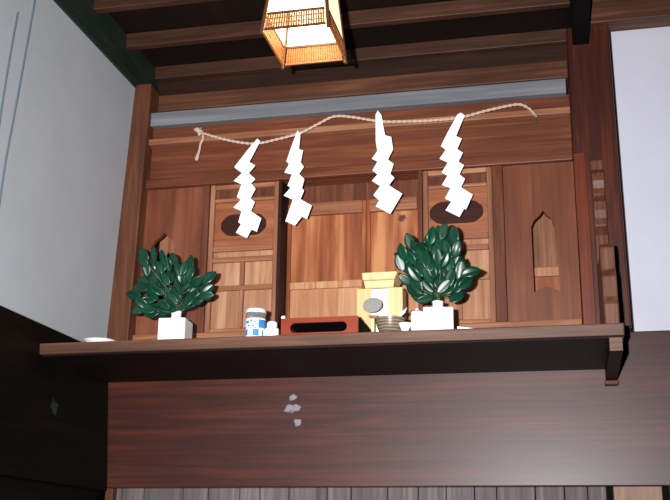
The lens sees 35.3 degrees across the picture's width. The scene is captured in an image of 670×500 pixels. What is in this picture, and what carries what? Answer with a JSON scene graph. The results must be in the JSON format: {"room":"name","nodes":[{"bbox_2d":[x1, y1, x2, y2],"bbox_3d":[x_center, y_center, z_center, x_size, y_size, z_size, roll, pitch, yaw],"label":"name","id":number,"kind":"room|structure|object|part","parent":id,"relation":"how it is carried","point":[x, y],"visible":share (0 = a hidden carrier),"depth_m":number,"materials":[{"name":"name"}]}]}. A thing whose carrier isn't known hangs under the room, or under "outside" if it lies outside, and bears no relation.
{"room":"traditional japanese room","nodes":[
{"label":"traditional japanese room","id":0,"kind":"room"},
{"bbox_2d":[0,0,134,499],"bbox_3d":[-1.353,0.206,1.352,0.146,3.445,5.250,-3,-17,12],"label":"wall","id":1,"kind":"structure","parent":0,"point":[62,196],"depth_m":3.37,"materials":[{"name":"grey paint"}]},
{"bbox_2d":[0,12,18,122],"bbox_3d":[-0.957,-0.499,3.069,0.024,0.444,0.011,4,-17,-11],"label":"cord","id":2,"kind":"object","parent":1,"relation":"attached to","point":[10,53],"visible":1,"depth_m":3.08,"materials":[{"name":"grey"}]},
{"bbox_2d":[0,0,35,203],"bbox_3d":[-0.940,-0.473,3.135,0.052,0.785,0.011,13,-20,-35],"label":"cord","id":3,"kind":"object","parent":1,"relation":"hanging from","point":[10,134],"visible":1,"depth_m":3.12,"materials":[{"name":"grey"}]},
{"bbox_2d":[0,306,107,491],"bbox_3d":[-1.381,-0.107,1.319,0.130,0.475,4.998,-3,-17,12],"label":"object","id":4,"kind":"structure","parent":1,"relation":"on","point":[54,415],"depth_m":3.21,"materials":[{"name":"black wood"}]},
{"bbox_2d":[53,0,157,90],"bbox_3d":[-1.158,-1.210,2.268,0.013,0.163,4.250,-3,-17,12],"label":"trim","id":5,"kind":"structure","parent":1,"relation":"attached to","point":[102,30],"depth_m":3.76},
{"bbox_2d":[105,488,116,499],"bbox_3d":[-0.773,1.672,3.341,0.028,1.787,0.045,-3,-17,12],"label":"trim","id":6,"kind":"structure","parent":1,"relation":"attached to","point":[111,493],"depth_m":3.57,"materials":[{"name":"brown wood"}]},
{"bbox_2d":[93,0,221,13],"bbox_3d":[-0.049,-0.891,3.474,1.604,0.056,0.032,-3,-17,12],"label":"trim","id":7,"kind":"structure","parent":1,"relation":"attached to","point":[99,6],"depth_m":3.60,"materials":[{"name":"brown wood"}]},
{"bbox_2d":[126,0,569,50],"bbox_3d":[0.013,-0.812,3.736,1.604,0.056,0.032,-3,-17,12],"label":"trim","id":8,"kind":"structure","parent":1,"relation":"attached to","point":[455,9],"depth_m":3.69,"materials":[{"name":"brown wood"}]},
{"bbox_2d":[109,0,570,66],"bbox_3d":[-0.423,-1.336,2.134,1.737,0.020,4.250,-3,-17,12],"label":"ceiling","id":9,"kind":"structure","parent":0,"point":[224,11],"depth_m":3.83,"materials":[{"name":"brown wood"}]},
{"bbox_2d":[259,0,347,69],"bbox_3d":[-0.079,-0.803,2.931,0.193,0.536,0.224,-3,-17,12],"label":"hanging lantern","id":10,"kind":"object","parent":9,"relation":"hanging from","point":[307,24],"visible":1,"depth_m":2.90,"materials":[{"name":"beige wood"}]},
{"bbox_3d":[-0.180,-0.679,2.818,0.047,0.232,0.011,14,-21,-37],"label":"corner post","id":11,"kind":"part","parent":10,"relation":"part of","materials":[{"name":"brown wood"}]},
{"bbox_3d":[-0.170,-0.553,2.877,0.006,0.006,0.197,-3,-17,12],"label":"frame rail","id":12,"kind":"part","parent":10,"relation":"part of","materials":[{"name":"brown wood"}]},
{"bbox_3d":[-0.165,-0.600,2.889,0.006,0.006,0.186,-3,-17,12],"label":"frame rail","id":13,"kind":"part","parent":10,"relation":"part of","materials":[{"name":"brown wood"}]},
{"bbox_3d":[-0.139,-0.627,2.991,0.011,0.232,0.046,8,-18,-24],"label":"corner post","id":14,"kind":"part","parent":10,"relation":"part of","materials":[{"name":"brown wood"}]},
{"bbox_3d":[-0.105,-0.588,2.760,0.167,0.006,0.006,-3,-17,12],"label":"frame rail","id":15,"kind":"part","parent":10,"relation":"part of","materials":[{"name":"brown wood"}]},
{"bbox_3d":[-0.104,-0.632,2.779,0.158,0.006,0.006,-3,-17,12],"label":"frame rail","id":16,"kind":"part","parent":10,"relation":"part of","materials":[{"name":"brown wood"}]},
{"bbox_3d":[-0.081,-0.677,2.893,0.084,0.122,0.084,-3,-17,12],"label":"bulb","id":17,"kind":"part","parent":10,"relation":"part of","materials":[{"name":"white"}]},
{"bbox_3d":[-0.060,-0.576,2.964,0.158,0.006,0.006,-3,-17,12],"label":"frame rail","id":18,"kind":"part","parent":10,"relation":"part of","materials":[{"name":"brown wood"}]},
{"bbox_3d":[-0.059,-0.528,2.956,0.167,0.006,0.006,-3,-17,12],"label":"frame rail","id":19,"kind":"part","parent":10,"relation":"part of","materials":[{"name":"brown wood"}]},
{"bbox_3d":[-0.023,-0.688,2.784,0.011,0.232,0.046,8,-18,-24],"label":"corner post","id":20,"kind":"part","parent":10,"relation":"part of","materials":[{"name":"brown wood"}]},
{"bbox_3d":[0.001,-0.608,2.853,0.006,0.006,0.186,-3,-17,12],"label":"frame rail","id":21,"kind":"part","parent":10,"relation":"part of","materials":[{"name":"brown wood"}]},
{"bbox_3d":[0.005,-0.563,2.838,0.006,0.006,0.197,-3,-17,12],"label":"frame rail","id":22,"kind":"part","parent":10,"relation":"part of","materials":[{"name":"brown wood"}]},
{"bbox_3d":[0.017,-0.636,2.957,0.046,0.232,0.011,14,-21,-37],"label":"corner post","id":23,"kind":"part","parent":10,"relation":"part of","materials":[{"name":"brown wood"}]},
{"bbox_2d":[152,35,632,331],"bbox_3d":[0.152,-0.024,3.905,1.967,1.820,0.050,-3,-17,12],"label":"wall","id":24,"kind":"structure","parent":0,"point":[157,244],"depth_m":3.74,"materials":[{"name":"white paint"}]},
{"bbox_2d":[116,26,669,499],"bbox_3d":[1.467,0.706,3.181,4.567,3.600,0.117,-3,-17,12],"label":"wall","id":25,"kind":"structure","parent":0,"point":[640,58],"depth_m":3.51,"materials":[{"name":"white paint"}]},
{"bbox_2d":[107,84,160,340],"bbox_3d":[-0.738,-0.128,3.877,0.107,1.007,0.110,-3,-17,12],"label":"trim","id":26,"kind":"structure","parent":25,"relation":"attached to","point":[121,323],"depth_m":3.83,"materials":[{"name":"brown wood"}]},
{"bbox_2d":[40,158,623,385],"bbox_3d":[-0.003,0.038,3.357,1.734,0.757,0.504,-3,-17,12],"label":"shelf","id":27,"kind":"object","parent":25,"relation":"attached to","point":[580,346],"visible":1,"depth_m":3.16,"materials":[{"name":"brown wood"}]},
{"bbox_2d":[83,337,114,341],"bbox_3d":[-0.731,0.290,3.263,0.103,0.018,0.103,-3,-17,12],"label":"plate","id":28,"kind":"object","parent":27,"relation":"on","point":[93,339],"visible":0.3,"depth_m":3.23,"materials":[{"name":"white ceramic"}]},
{"bbox_2d":[158,311,192,338],"bbox_3d":[-0.488,0.237,3.216,0.084,0.099,0.084,-2,-17,8],"label":"porcelain vase","id":29,"kind":"object","parent":27,"relation":"on","point":[175,327],"visible":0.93,"depth_m":3.18,"materials":[{"name":"white ceramic"}]},
{"bbox_2d":[126,247,215,317],"bbox_3d":[-0.514,0.095,3.277,0.301,0.250,0.125,-3,-17,12],"label":"sprig","id":30,"kind":"object","parent":29,"relation":"in","point":[153,284],"visible":1,"depth_m":3.26,"materials":[{"name":"green plant"}]},
{"bbox_3d":[-0.514,0.121,3.286,0.186,0.194,0.075,-3,-17,12],"label":"stem","id":31,"kind":"part","parent":30,"relation":"part of","materials":[{"name":"plant"}]},
{"bbox_2d":[245,308,265,335],"bbox_3d":[-0.238,0.223,3.146,0.063,0.090,0.063,-3,-17,12],"label":"jar","id":32,"kind":"object","parent":27,"relation":"on","point":[255,321],"visible":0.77,"depth_m":3.12,"materials":[{"name":"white glass"}]},
{"bbox_2d":[245,319,264,335],"bbox_3d":[-0.237,0.231,3.123,0.059,0.050,0.021,2,-17,-4],"label":"print","id":33,"kind":"object","parent":32,"relation":"attached to","point":[253,327],"depth_m":3.12,"materials":[{"name":"blue"}]},
{"bbox_3d":[-0.238,0.186,3.157,0.063,0.012,0.063,-3,-17,12],"label":"lid","id":34,"kind":"part","parent":32,"relation":"part of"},
{"bbox_3d":[-0.238,0.229,3.144,0.060,0.078,0.060,-3,-17,12],"label":"glass","id":35,"kind":"part","parent":32,"relation":"part of","materials":[{"name":"clear glass"}]},
{"bbox_2d":[265,321,278,335],"bbox_3d":[-0.188,0.239,3.130,0.043,0.052,0.043,-3,-17,12],"label":"bottle","id":36,"kind":"object","parent":27,"relation":"on","point":[271,329],"visible":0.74,"depth_m":3.11,"materials":[{"name":"white ceramic"}]},
{"bbox_2d":[281,316,370,334],"bbox_3d":[-0.024,0.254,3.186,0.233,0.059,0.205,-3,-17,12],"label":"stand","id":37,"kind":"object","parent":27,"relation":"on","point":[335,324],"visible":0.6,"depth_m":3.11,"materials":[{"name":"brown wood"}]},
{"bbox_2d":[133,107,581,339],"bbox_3d":[0.063,-0.041,3.760,1.561,0.790,0.230,-3,-17,12],"label":"shrine","id":38,"kind":"object","parent":27,"relation":"on","point":[518,225],"visible":0.62,"depth_m":3.71,"materials":[{"name":"brown wood"}]},
{"bbox_3d":[-0.593,0.039,3.807,0.232,0.548,0.020,-3,-17,12],"label":"panel","id":39,"kind":"part","parent":38,"relation":"part of","materials":[{"name":"brown wood"}]},
{"bbox_3d":[-0.460,0.040,3.805,0.027,0.548,0.108,-3,-17,12],"label":"post","id":40,"kind":"part","parent":38,"relation":"part of","materials":[{"name":"brown wood"}]},
{"bbox_3d":[-0.444,0.031,3.772,0.018,0.548,0.032,-3,-17,12],"label":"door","id":41,"kind":"part","parent":38,"relation":"part of","materials":[{"name":"brown wood"}]},
{"bbox_3d":[-0.385,0.213,3.710,0.104,0.137,0.009,-3,-17,12],"label":"lattice panel","id":42,"kind":"part","parent":38,"relation":"part of","materials":[{"name":"brown wood"}]},
{"bbox_3d":[-0.384,0.090,3.746,0.104,0.087,0.009,-3,-17,12],"label":"lattice panel","id":43,"kind":"part","parent":38,"relation":"part of","materials":[{"name":"brown wood"}]},
{"bbox_3d":[-0.329,0.281,3.670,0.223,0.013,0.028,-3,-17,12],"label":"rail","id":44,"kind":"part","parent":38,"relation":"part of","materials":[{"name":"brown wood"}]},
{"bbox_3d":[-0.327,0.135,3.714,0.223,0.017,0.028,-3,-17,12],"label":"rail","id":45,"kind":"part","parent":38,"relation":"part of","materials":[{"name":"brown wood"}]},
{"bbox_3d":[-0.326,0.035,3.744,0.223,0.018,0.028,-3,-17,12],"label":"rail","id":46,"kind":"part","parent":38,"relation":"part of","materials":[{"name":"brown wood"}]},
{"bbox_3d":[-0.326,-0.004,3.755,0.223,0.019,0.028,-3,-17,12],"label":"rail","id":47,"kind":"part","parent":38,"relation":"part of","materials":[{"name":"brown wood"}]},
{"bbox_3d":[-0.325,0.017,3.754,0.223,0.022,0.010,-3,-17,12],"label":"thin panel","id":48,"kind":"part","parent":38,"relation":"part of","materials":[{"name":"brown wood"}]},
{"bbox_3d":[-0.324,-0.093,3.783,0.223,0.168,0.006,-3,-17,12],"label":"oval panel","id":49,"kind":"part","parent":38,"relation":"part of","materials":[{"name":"brown wood"}]},
{"bbox_3d":[-0.324,-0.180,3.808,0.223,0.012,0.028,-3,-17,12],"label":"rail","id":50,"kind":"part","parent":38,"relation":"part of","materials":[{"name":"brown wood"}]},
{"bbox_3d":[-0.323,-0.230,3.822,0.223,0.018,0.028,-3,-17,12],"label":"rail","id":51,"kind":"part","parent":38,"relation":"part of","materials":[{"name":"brown wood"}]},
{"bbox_3d":[-0.322,-0.202,3.820,0.223,0.037,0.008,-3,-17,12],"label":"slit panel","id":52,"kind":"part","parent":38,"relation":"part of","materials":[{"name":"brown wood"}]},
{"bbox_3d":[-0.269,0.207,3.684,0.104,0.137,0.009,-3,-17,12],"label":"lattice panel","id":53,"kind":"part","parent":38,"relation":"part of","materials":[{"name":"brown wood"}]},
{"bbox_3d":[-0.267,0.084,3.721,0.104,0.087,0.009,-3,-17,12],"label":"lattice panel","id":54,"kind":"part","parent":38,"relation":"part of","materials":[{"name":"brown wood"}]},
{"bbox_3d":[-0.186,0.025,3.744,0.013,0.548,0.112,-3,-17,12],"label":"post","id":55,"kind":"part","parent":38,"relation":"part of","materials":[{"name":"brown wood"}]},
{"bbox_3d":[-0.164,0.069,3.769,0.014,0.479,0.030,-3,-17,12],"label":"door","id":56,"kind":"part","parent":38,"relation":"part of","materials":[{"name":"brown wood"}]},
{"bbox_3d":[-0.030,0.126,3.720,0.261,0.025,0.032,-3,-17,12],"label":"rail","id":57,"kind":"part","parent":38,"relation":"part of","materials":[{"name":"brown wood"}]},
{"bbox_3d":[-0.030,0.216,3.699,0.261,0.160,0.016,-3,-17,12],"label":"panel","id":58,"kind":"part","parent":38,"relation":"part of","materials":[{"name":"brown wood"}]},
{"bbox_3d":[-0.028,-0.003,3.764,0.261,0.248,0.016,-3,-17,12],"label":"panel","id":59,"kind":"part","parent":38,"relation":"part of","materials":[{"name":"brown wood"}]},
{"bbox_3d":[-0.028,-0.146,3.799,0.261,0.046,0.036,-3,-17,12],"label":"rail","id":60,"kind":"part","parent":38,"relation":"part of","materials":[{"name":"brown wood"}]},
{"bbox_3d":[0.048,0.300,3.607,1.560,0.049,0.110,-3,-17,12],"label":"sill","id":61,"kind":"part","parent":38,"relation":"part of","materials":[{"name":"brown wood"}]},
{"bbox_2d":[194,103,536,160],"bbox_3d":[0.087,-0.414,3.713,1.236,0.132,0.125,-3,-17,12],"label":"straw rope","id":62,"kind":"object","parent":38,"relation":"attached to","point":[198,130],"visible":1,"depth_m":3.67,"materials":[{"name":"beige fabric"}]},
{"bbox_2d":[233,139,260,237],"bbox_3d":[-0.305,-0.217,3.675,0.107,0.370,0.008,-3,-17,12],"label":"paper streamer","id":63,"kind":"object","parent":62,"relation":"hanging from","point":[249,221],"visible":1,"depth_m":3.67},
{"bbox_2d":[284,131,311,224],"bbox_3d":[-0.128,-0.252,3.644,0.101,0.354,0.008,-3,-17,12],"label":"paper streamer","id":64,"kind":"object","parent":62,"relation":"hanging from","point":[299,208],"visible":1,"depth_m":3.63},
{"bbox_2d":[372,111,401,213],"bbox_3d":[0.177,-0.303,3.588,0.105,0.383,0.008,-3,-17,12],"label":"paper streamer","id":65,"kind":"object","parent":62,"relation":"hanging from","point":[388,197],"visible":1,"depth_m":3.58},
{"bbox_2d":[440,113,472,216],"bbox_3d":[0.405,-0.287,3.529,0.109,0.376,0.008,-3,-17,12],"label":"paper streamer","id":66,"kind":"object","parent":62,"relation":"hanging from","point":[459,197],"visible":1,"depth_m":3.52},
{"bbox_3d":[0.119,0.054,3.707,0.014,0.479,0.030,-3,-17,12],"label":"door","id":67,"kind":"part","parent":38,"relation":"part of","materials":[{"name":"brown wood"}]},
{"bbox_3d":[0.210,-0.159,3.747,0.169,0.046,0.036,-3,-17,12],"label":"rail","id":68,"kind":"part","parent":38,"relation":"part of","materials":[{"name":"brown wood"}]},
{"bbox_3d":[0.210,-0.016,3.712,0.169,0.248,0.016,-3,-17,12],"label":"panel","id":69,"kind":"part","parent":38,"relation":"part of","materials":[{"name":"brown wood"}]},
{"bbox_3d":[0.208,0.204,3.647,0.169,0.160,0.016,-3,-17,12],"label":"panel","id":70,"kind":"part","parent":38,"relation":"part of","materials":[{"name":"brown wood"}]},
{"bbox_3d":[0.304,-0.001,3.636,0.014,0.548,0.112,-3,-17,12],"label":"post","id":71,"kind":"part","parent":38,"relation":"part of","materials":[{"name":"brown wood"}]},
{"bbox_3d":[0.314,-0.009,3.607,0.018,0.548,0.032,-3,-17,12],"label":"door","id":72,"kind":"part","parent":38,"relation":"part of","materials":[{"name":"brown wood"}]},
{"bbox_3d":[0.367,0.174,3.545,0.093,0.137,0.009,-3,-17,12],"label":"lattice panel","id":73,"kind":"part","parent":38,"relation":"part of","materials":[{"name":"brown wood"}]},
{"bbox_3d":[0.425,-0.269,3.659,0.203,0.018,0.028,-3,-17,12],"label":"rail","id":74,"kind":"part","parent":38,"relation":"part of","materials":[{"name":"brown wood"}]},
{"bbox_3d":[0.426,-0.241,3.657,0.203,0.037,0.008,-3,-17,12],"label":"slit panel","id":75,"kind":"part","parent":38,"relation":"part of","materials":[{"name":"brown wood"}]},
{"bbox_3d":[0.424,-0.219,3.644,0.203,0.012,0.028,-3,-17,12],"label":"rail","id":76,"kind":"part","parent":38,"relation":"part of","materials":[{"name":"brown wood"}]},
{"bbox_3d":[0.423,-0.133,3.619,0.203,0.168,0.006,-3,-17,12],"label":"oval panel","id":77,"kind":"part","parent":38,"relation":"part of","materials":[{"name":"brown wood"}]},
{"bbox_3d":[0.419,0.241,3.507,0.203,0.013,0.028,-3,-17,12],"label":"rail","id":78,"kind":"part","parent":38,"relation":"part of","materials":[{"name":"brown wood"}]},
{"bbox_3d":[0.422,-0.043,3.592,0.203,0.019,0.028,-3,-17,12],"label":"rail","id":79,"kind":"part","parent":38,"relation":"part of","materials":[{"name":"brown wood"}]},
{"bbox_3d":[0.423,-0.022,3.591,0.203,0.022,0.010,-3,-17,12],"label":"thin panel","id":80,"kind":"part","parent":38,"relation":"part of","materials":[{"name":"brown wood"}]},
{"bbox_3d":[0.422,-0.004,3.580,0.203,0.018,0.028,-3,-17,12],"label":"rail","id":81,"kind":"part","parent":38,"relation":"part of","materials":[{"name":"brown wood"}]},
{"bbox_3d":[0.476,0.045,3.559,0.093,0.087,0.009,-3,-17,12],"label":"lattice panel","id":82,"kind":"part","parent":38,"relation":"part of","materials":[{"name":"brown wood"}]},
{"bbox_3d":[0.474,0.168,3.522,0.093,0.137,0.009,-3,-17,12],"label":"lattice panel","id":83,"kind":"part","parent":38,"relation":"part of","materials":[{"name":"brown wood"}]},
{"bbox_3d":[0.420,0.096,3.550,0.203,0.017,0.028,-3,-17,12],"label":"rail","id":84,"kind":"part","parent":38,"relation":"part of","materials":[{"name":"brown wood"}]},
{"bbox_3d":[0.564,-0.014,3.582,0.037,0.548,0.108,-3,-17,12],"label":"post","id":85,"kind":"part","parent":38,"relation":"part of","materials":[{"name":"brown wood"}]},
{"bbox_3d":[0.692,-0.029,3.526,0.236,0.548,0.020,-3,-17,12],"label":"panel","id":86,"kind":"part","parent":38,"relation":"part of","materials":[{"name":"brown wood"}]},
{"bbox_3d":[0.724,0.077,3.649,0.236,0.032,0.020,-3,-17,12],"label":"backing rail","id":87,"kind":"part","parent":38,"relation":"part of","materials":[{"name":"brown wood"}]},
{"bbox_2d":[363,298,381,331],"bbox_3d":[0.115,0.216,3.211,0.060,0.150,0.045,-3,-17,12],"label":"mirror","id":88,"kind":"object","parent":27,"relation":"on","point":[370,305],"visible":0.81,"depth_m":3.21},
{"bbox_3d":[0.117,0.246,3.208,0.008,0.074,0.008,-3,-17,12],"label":"stem","id":89,"kind":"part","parent":88,"relation":"part of","materials":[{"name":"gold metal"}]},
{"bbox_2d":[357,271,406,331],"bbox_3d":[0.147,0.207,3.358,0.159,0.252,0.114,-3,-17,12],"label":"box","id":90,"kind":"object","parent":27,"relation":"on","point":[384,286],"visible":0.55,"depth_m":3.34,"materials":[{"name":"yellow wood"}]},
{"bbox_2d":[375,315,405,331],"bbox_3d":[0.161,0.224,3.058,0.090,0.049,0.090,-3,-17,12],"label":"striped bowl","id":91,"kind":"object","parent":27,"relation":"on","point":[388,322],"visible":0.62,"depth_m":3.03,"materials":[{"name":"beige ceramic"}]},
{"bbox_2d":[398,322,410,330],"bbox_3d":[0.201,0.224,3.016,0.038,0.026,0.038,-3,-17,12],"label":"cup","id":92,"kind":"object","parent":27,"relation":"on","point":[404,326],"visible":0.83,"depth_m":3.00,"materials":[{"name":"white ceramic"}]},
{"bbox_2d":[411,309,422,329],"bbox_3d":[0.235,0.202,3.015,0.037,0.068,0.037,-3,-17,12],"label":"lidded jar","id":93,"kind":"object","parent":27,"relation":"on","point":[416,315],"visible":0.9,"depth_m":3.00,"materials":[{"name":"white ceramic"}]},
{"bbox_3d":[0.236,0.177,3.022,0.037,0.016,0.037,-3,-17,12],"label":"lid","id":94,"kind":"part","parent":93,"relation":"part of","materials":[{"name":"white ceramic"}]},
{"bbox_2d":[423,301,453,329],"bbox_3d":[0.298,0.196,3.039,0.086,0.095,0.086,-1,-17,5],"label":"porcelain vase","id":95,"kind":"object","parent":27,"relation":"on","point":[436,317],"visible":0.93,"depth_m":3.00,"materials":[{"name":"white ceramic"}]},
{"bbox_2d":[394,223,481,303],"bbox_3d":[0.303,0.048,3.100,0.264,0.256,0.133,-3,-17,12],"label":"sprig","id":96,"kind":"object","parent":95,"relation":"on","point":[431,258],"visible":0.98,"depth_m":3.08,"materials":[{"name":"green plant"}]},
{"bbox_3d":[0.296,0.083,3.103,0.137,0.190,0.074,-3,-17,12],"label":"stem","id":97,"kind":"part","parent":96,"relation":"part of","materials":[{"name":"green plant"}]},
{"bbox_2d":[150,78,565,128],"bbox_3d":[0.055,-0.523,3.796,1.523,0.054,0.035,-3,-17,12],"label":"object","id":98,"kind":"object","parent":25,"relation":"attached to","point":[553,87],"visible":1,"depth_m":3.77,"materials":[{"name":"grey metal"}]},
{"bbox_2d":[155,28,566,81],"bbox_3d":[0.074,-0.736,3.997,1.604,0.052,0.032,-3,-17,12],"label":"trim","id":99,"kind":"structure","parent":25,"relation":"attached to","point":[557,37],"depth_m":3.96,"materials":[{"name":"brown wood"}]},
{"bbox_2d":[153,94,569,138],"bbox_3d":[0.063,-0.467,3.818,1.542,0.058,0.040,-3,-17,12],"label":"trim","id":100,"kind":"structure","parent":25,"relation":"attached to","point":[563,101],"depth_m":3.79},
{"bbox_2d":[158,60,567,112],"bbox_3d":[0.057,-0.582,3.921,1.586,0.066,0.114,-3,-17,12],"label":"trim","id":101,"kind":"structure","parent":25,"relation":"attached to","point":[555,69],"depth_m":3.85,"materials":[{"name":"brown wood"}]},
{"bbox_2d":[158,45,569,99],"bbox_3d":[0.082,-0.618,4.004,1.604,0.274,0.030,-3,-17,12],"label":"trim","id":102,"kind":"structure","parent":25,"relation":"attached to","point":[551,53],"depth_m":4.00,"materials":[{"name":"brown wood"}]},
{"bbox_2d":[107,330,669,488],"bbox_3d":[1.448,0.481,3.224,4.600,0.481,0.130,-3,-17,12],"label":"beam","id":103,"kind":"structure","parent":25,"relation":"on","point":[565,428],"depth_m":3.41,"materials":[{"name":"brown wood"}]},
{"bbox_2d":[570,0,589,44],"bbox_3d":[0.414,-1.400,1.812,0.056,0.288,3.980,-3,-17,12],"label":"trim","id":104,"kind":"structure","parent":25,"relation":"attached to","point":[579,9],"depth_m":3.47,"materials":[{"name":"black wood"}]},
{"bbox_2d":[573,153,596,323],"bbox_3d":[0.811,-0.035,3.416,0.042,0.599,0.010,-3,-17,12],"label":"trim","id":105,"kind":"structure","parent":25,"relation":"attached to","point":[584,239],"depth_m":3.41,"materials":[{"name":"brown wood"}]},
{"bbox_2d":[566,25,631,331],"bbox_3d":[0.882,-0.242,3.540,0.150,1.072,0.135,-3,-17,12],"label":"wooden post","id":106,"kind":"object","parent":25,"relation":"attached to","point":[591,94],"depth_m":3.52,"materials":[{"name":"brown wood"}]},
{"bbox_2d":[589,0,669,31],"bbox_3d":[2.284,-0.900,3.353,2.881,0.125,0.080,-3,-17,12],"label":"trim","id":107,"kind":"structure","parent":25,"relation":"attached to","point":[619,15],"depth_m":3.59,"materials":[{"name":"brown wood"}]},
{"bbox_2d":[613,487,662,499],"bbox_3d":[0.922,1.583,2.995,0.144,1.800,0.030,-3,-17,12],"label":"wall panel","id":108,"kind":"object","parent":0,"point":[619,493],"visible":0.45,"depth_m":3.23,"materials":[{"name":"brown wood"}]}
]}

